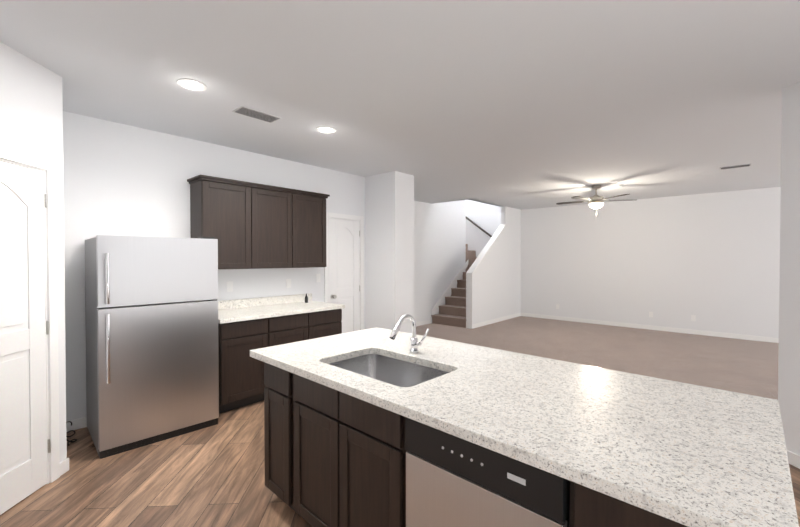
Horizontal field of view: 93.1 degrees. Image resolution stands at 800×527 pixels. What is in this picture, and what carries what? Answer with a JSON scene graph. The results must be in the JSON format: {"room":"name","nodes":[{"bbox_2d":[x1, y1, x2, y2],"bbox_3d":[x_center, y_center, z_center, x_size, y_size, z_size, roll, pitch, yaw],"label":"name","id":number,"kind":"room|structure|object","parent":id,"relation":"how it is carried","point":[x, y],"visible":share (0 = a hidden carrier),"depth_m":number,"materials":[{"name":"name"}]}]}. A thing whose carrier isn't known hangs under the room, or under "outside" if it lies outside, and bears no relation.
{"room":"kitchen","nodes":[
{"label":"kitchen","id":0,"kind":"room"},
{"bbox_2d":[0,42,66,461],"bbox_3d":[-2.346,0.094,1.785,0.120,2.740,1.697,0,1,-3],"label":"wall","id":1,"kind":"structure","parent":0,"point":[31,111],"depth_m":2.46,"materials":[{"name":"paint"}]},
{"bbox_2d":[0,147,59,514],"bbox_3d":[-2.284,0.394,2.142,0.105,2.130,0.840,0,1,-3],"label":"door","id":2,"kind":"structure","parent":1,"relation":"attached to","point":[29,421],"depth_m":2.36,"materials":[{"name":"white wood"}]},
{"bbox_2d":[60,458,68,475],"bbox_3d":[-2.280,1.419,1.811,0.012,0.090,1.705,0,1,-3],"label":"baseboard","id":3,"kind":"structure","parent":1,"relation":"attached to","point":[64,466],"depth_m":2.62,"materials":[{"name":"white wood"}]},
{"bbox_2d":[63,111,364,420],"bbox_3d":[-1.695,0.056,4.631,0.120,2.740,4.070,1,1,42],"label":"wall","id":4,"kind":"structure","parent":0,"point":[119,179],"depth_m":3.67,"materials":[{"name":"paint"}]},
{"bbox_2d":[66,417,86,431],"bbox_3d":[-2.537,1.395,3.604,0.012,0.090,1.150,1,1,42],"label":"baseboard","id":5,"kind":"structure","parent":4,"relation":"attached to","point":[79,423],"depth_m":3.29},
{"bbox_2d":[189,174,258,268],"bbox_3d":[-1.886,-0.397,4.073,0.320,0.912,0.572,1,1,42],"label":"upper cabinet","id":6,"kind":"object","parent":4,"relation":"attached to","point":[249,225],"depth_m":3.95,"materials":[{"name":"brown wood"}]},
{"bbox_2d":[227,281,232,291],"bbox_3d":[-1.923,0.261,4.281,0.008,0.115,0.070,1,1,42],"label":"outlet","id":7,"kind":"object","parent":4,"relation":"attached to","point":[229,286],"visible":1,"depth_m":4.28,"materials":[{"name":"white plastic"}]},
{"bbox_2d":[218,293,311,308],"bbox_3d":[-1.685,0.457,4.534,0.020,0.100,1.500,1,1,42],"label":"backsplash","id":8,"kind":"structure","parent":4,"relation":"attached to","point":[241,303],"depth_m":4.54,"materials":[{"name":"white stone"}]},
{"bbox_2d":[259,186,298,268],"bbox_3d":[-1.571,-0.402,4.427,0.320,0.912,0.636,1,1,42],"label":"upper cabinet","id":9,"kind":"object","parent":4,"relation":"attached to","point":[278,209],"depth_m":4.38,"materials":[{"name":"brown wood"}]},
{"bbox_2d":[286,279,290,287],"bbox_3d":[-1.424,0.253,4.841,0.008,0.115,0.070,1,1,42],"label":"outlet","id":10,"kind":"object","parent":4,"relation":"attached to","point":[288,283],"visible":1,"depth_m":4.84,"materials":[{"name":"white plastic"}]},
{"bbox_2d":[299,190,326,267],"bbox_3d":[-1.255,-0.407,4.781,0.320,0.912,0.572,1,1,42],"label":"upper cabinet","id":11,"kind":"object","parent":4,"relation":"attached to","point":[312,207],"depth_m":4.73,"materials":[{"name":"brown wood"}]},
{"bbox_2d":[316,274,319,281],"bbox_3d":[-1.117,0.199,5.182,0.012,0.115,0.070,1,1,42],"label":"light switch","id":12,"kind":"object","parent":4,"relation":"attached to","point":[317,277],"visible":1,"depth_m":5.17,"materials":[{"name":"white plastic"}]},
{"bbox_2d":[324,212,363,332],"bbox_3d":[-0.795,0.349,5.520,0.105,2.130,0.730,1,1,42],"label":"door","id":13,"kind":"structure","parent":4,"relation":"attached to","point":[344,276],"depth_m":5.56,"materials":[{"name":"white wood"}]},
{"bbox_2d":[365,171,413,333],"bbox_3d":[-0.206,0.040,5.835,0.740,2.740,0.430,1,1,42],"label":"pillar","id":14,"kind":"structure","parent":0,"point":[389,249],"depth_m":5.60,"materials":[{"name":"paint"}]},
{"bbox_2d":[0,400,799,526],"bbox_3d":[-0.011,1.501,0.851,9.350,0.050,7.300,1,1,42],"label":"floor","id":15,"kind":"structure","parent":0,"point":[212,476],"depth_m":2.46,"materials":[{"name":"brown wood"}]},
{"bbox_2d":[66,421,76,445],"bbox_3d":[-2.727,1.395,3.124,0.314,0.099,0.084,1,1,42],"label":"power cord","id":16,"kind":"object","parent":15,"relation":"on","point":[71,435],"visible":0.77,"depth_m":3.13,"materials":[{"name":"black plastic"}]},
{"bbox_2d":[85,235,218,458],"bbox_3d":[-2.161,0.604,3.322,0.802,1.678,0.845,1,1,45],"label":"fridge","id":17,"kind":"object","parent":15,"relation":"on","point":[152,358],"visible":1,"depth_m":3.04,"materials":[{"name":"metal"}]},
{"bbox_2d":[218,317,277,413],"bbox_3d":[-1.746,0.995,3.981,0.675,0.880,0.553,1,1,42],"label":"base cabinet","id":18,"kind":"object","parent":15,"relation":"on","point":[246,326],"depth_m":3.71,"materials":[{"name":"brown wood"}]},
{"bbox_2d":[218,301,344,324],"bbox_3d":[-1.432,0.530,4.309,0.700,0.040,1.500,1,1,42],"label":"countertop","id":19,"kind":"structure","parent":18,"relation":"on","point":[252,312],"depth_m":4.13,"materials":[{"name":"white stone"}]},
{"bbox_2d":[278,313,313,344],"bbox_3d":[-1.444,0.990,4.319,0.675,0.880,0.618,1,1,42],"label":"base cabinet","id":20,"kind":"object","parent":15,"relation":"on","point":[300,327],"depth_m":4.15,"materials":[{"name":"brown wood"}]},
{"bbox_2d":[314,309,341,338],"bbox_3d":[-1.142,0.986,4.658,0.675,0.880,0.553,1,1,42],"label":"base cabinet","id":21,"kind":"object","parent":15,"relation":"on","point":[329,323],"depth_m":4.48,"materials":[{"name":"brown wood"}]},
{"bbox_2d":[264,363,677,526],"bbox_3d":[0.203,1.023,1.826,2.170,0.880,0.730,1,1,43],"label":"kitchen island","id":22,"kind":"object","parent":15,"relation":"on","point":[335,459],"depth_m":1.78,"materials":[{"name":"brown wood"}]},
{"bbox_2d":[405,417,569,526],"bbox_3d":[0.442,1.032,1.496,0.604,0.872,0.593,1,1,43],"label":"dishwasher","id":23,"kind":"object","parent":22,"relation":"in","point":[453,481],"visible":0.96,"depth_m":1.28,"materials":[{"name":"metal"}]},
{"bbox_2d":[250,327,798,526],"bbox_3d":[0.295,0.562,1.932,2.350,0.040,1.080,1,1,43],"label":"island countertop","id":24,"kind":"structure","parent":22,"relation":"on","point":[684,454],"depth_m":1.33,"materials":[{"name":"white stone"}]},
{"bbox_2d":[334,351,441,386],"bbox_3d":[-0.076,0.677,2.043,0.692,0.217,0.442,1,1,43],"label":"sink","id":25,"kind":"object","parent":24,"relation":"in","point":[402,371],"depth_m":2.30,"materials":[{"name":"silver metal"}]},
{"bbox_2d":[389,314,428,352],"bbox_3d":[0.052,0.419,2.202,0.128,0.238,0.232,1,1,43],"label":"faucet","id":26,"kind":"object","parent":24,"relation":"on","point":[415,343],"visible":1,"depth_m":2.25,"materials":[{"name":"silver metal"}]},
{"bbox_2d":[0,0,799,209],"bbox_3d":[1.641,-1.314,2.757,9.470,0.050,12.400,1,1,42],"label":"ceiling","id":27,"kind":"structure","parent":0,"point":[524,104],"depth_m":2.70,"materials":[{"name":"paint"}]},
{"bbox_2d":[177,78,206,90],"bbox_3d":[-1.498,-1.284,2.729,0.190,0.009,0.190,1,1,42],"label":"recessed light","id":28,"kind":"object","parent":27,"relation":"in","point":[191,84],"visible":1,"depth_m":2.71,"materials":[{"name":"white glass"}]},
{"bbox_2d":[232,105,280,122],"bbox_3d":[-1.240,-1.291,3.289,0.170,0.011,0.360,1,1,42],"label":"ceiling vent","id":29,"kind":"object","parent":27,"relation":"in","point":[254,113],"visible":1,"depth_m":3.27,"materials":[{"name":"metal"}]},
{"bbox_2d":[316,126,335,132],"bbox_3d":[-0.717,-1.297,3.681,0.190,0.009,0.190,1,1,42],"label":"recessed light","id":30,"kind":"object","parent":27,"relation":"in","point":[324,129],"visible":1,"depth_m":3.66,"materials":[{"name":"white glass"}]},
{"bbox_2d":[556,185,631,217],"bbox_3d":[3.336,-1.065,6.547,1.230,0.550,1.270,1,1,42],"label":"ceiling fan","id":31,"kind":"object","parent":27,"relation":"hanging from","point":[595,201],"visible":1,"depth_m":6.45,"materials":[{"name":"silver metal"}]},
{"bbox_2d":[720,163,750,169],"bbox_3d":[4.553,-1.315,5.144,0.320,0.011,0.150,1,1,42],"label":"ceiling vent","id":32,"kind":"object","parent":27,"relation":"in","point":[736,166],"visible":1,"depth_m":5.12,"materials":[{"name":"metal"}]},
{"bbox_2d":[414,200,465,322],"bbox_3d":[0.281,-1.322,8.257,0.120,5.400,4.100,1,1,42],"label":"wall","id":33,"kind":"structure","parent":0,"point":[439,245],"depth_m":8.79,"materials":[{"name":"paint"}]},
{"bbox_2d":[416,320,430,325],"bbox_3d":[-0.119,1.340,7.744,0.012,0.090,2.510,1,1,42],"label":"baseboard","id":34,"kind":"structure","parent":33,"relation":"attached to","point":[427,321],"depth_m":8.46,"materials":[{"name":"white wood"}]},
{"bbox_2d":[432,260,467,314],"bbox_3d":[1.254,0.634,9.265,0.015,1.460,1.560,1,1,42],"label":"trim","id":35,"kind":"structure","parent":33,"relation":"attached to","point":[441,300],"depth_m":9.16,"materials":[{"name":"white wood"}]},
{"bbox_2d":[466,216,491,236],"bbox_3d":[1.834,-1.372,10.825,1.910,1.412,0.097,1,1,42],"label":"stair handrail","id":36,"kind":"object","parent":33,"relation":"attached to","point":[479,227],"visible":0.46,"depth_m":10.47,"materials":[{"name":"brown wood"}]},
{"bbox_2d":[472,206,520,324],"bbox_3d":[2.270,-0.001,8.913,0.120,2.740,2.400,1,1,42],"label":"wall","id":37,"kind":"structure","parent":0,"point":[496,287],"depth_m":9.00,"materials":[{"name":"paint"}]},
{"bbox_2d":[466,224,505,328],"bbox_3d":[1.979,0.216,8.589,0.150,2.314,1.555,1,1,42],"label":"trim","id":38,"kind":"structure","parent":37,"relation":"attached to","point":[478,260],"depth_m":8.06,"materials":[{"name":"white wood"}]},
{"bbox_2d":[472,313,520,328],"bbox_3d":[2.306,1.325,8.871,0.012,0.090,2.360,1,1,42],"label":"baseboard","id":39,"kind":"structure","parent":37,"relation":"attached to","point":[518,314],"depth_m":8.75,"materials":[{"name":"white wood"}]},
{"bbox_2d":[416,316,778,399],"bbox_3d":[3.275,1.428,6.227,11.600,0.054,5.100,1,1,42],"label":"floor carpet","id":40,"kind":"object","parent":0,"point":[748,367],"visible":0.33,"depth_m":6.17,"materials":[{"name":"beige carpet"}]},
{"bbox_2d":[431,244,476,327],"bbox_3d":[1.064,0.025,9.972,3.080,2.660,2.415,1,1,42],"label":"stair","id":41,"kind":"structure","parent":40,"relation":"on","point":[452,311],"depth_m":8.77,"materials":[{"name":"carpet"}]},
{"bbox_2d":[466,187,780,337],"bbox_3d":[5.012,-1.321,8.139,11.600,5.400,0.120,1,1,42],"label":"wall","id":42,"kind":"structure","parent":0,"point":[711,261],"depth_m":7.81,"materials":[{"name":"paint"}]},
{"bbox_2d":[521,313,778,342],"bbox_3d":[6.202,1.349,7.022,8.290,0.090,0.015,1,1,42],"label":"baseboard","id":43,"kind":"structure","parent":42,"relation":"attached to","point":[708,333],"depth_m":7.75,"materials":[{"name":"white wood"}]},
{"bbox_2d":[691,315,695,320],"bbox_3d":[5.753,1.069,7.424,0.070,0.115,0.008,1,1,42],"label":"outlet","id":44,"kind":"object","parent":42,"relation":"attached to","point":[693,317],"visible":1,"depth_m":7.42,"materials":[{"name":"white plastic"}]},
{"bbox_2d":[778,82,799,455],"bbox_3d":[2.954,0.096,1.624,0.120,2.740,2.400,0,1,-3],"label":"wall","id":45,"kind":"structure","parent":0,"point":[789,352],"depth_m":2.74,"materials":[{"name":"paint"}]},
{"bbox_2d":[787,450,799,468],"bbox_3d":[2.888,1.421,1.638,0.012,0.090,2.400,0,1,-3],"label":"baseboard","id":46,"kind":"structure","parent":45,"relation":"attached to","point":[793,459],"depth_m":2.71,"materials":[{"name":"white wood"}]}
]}

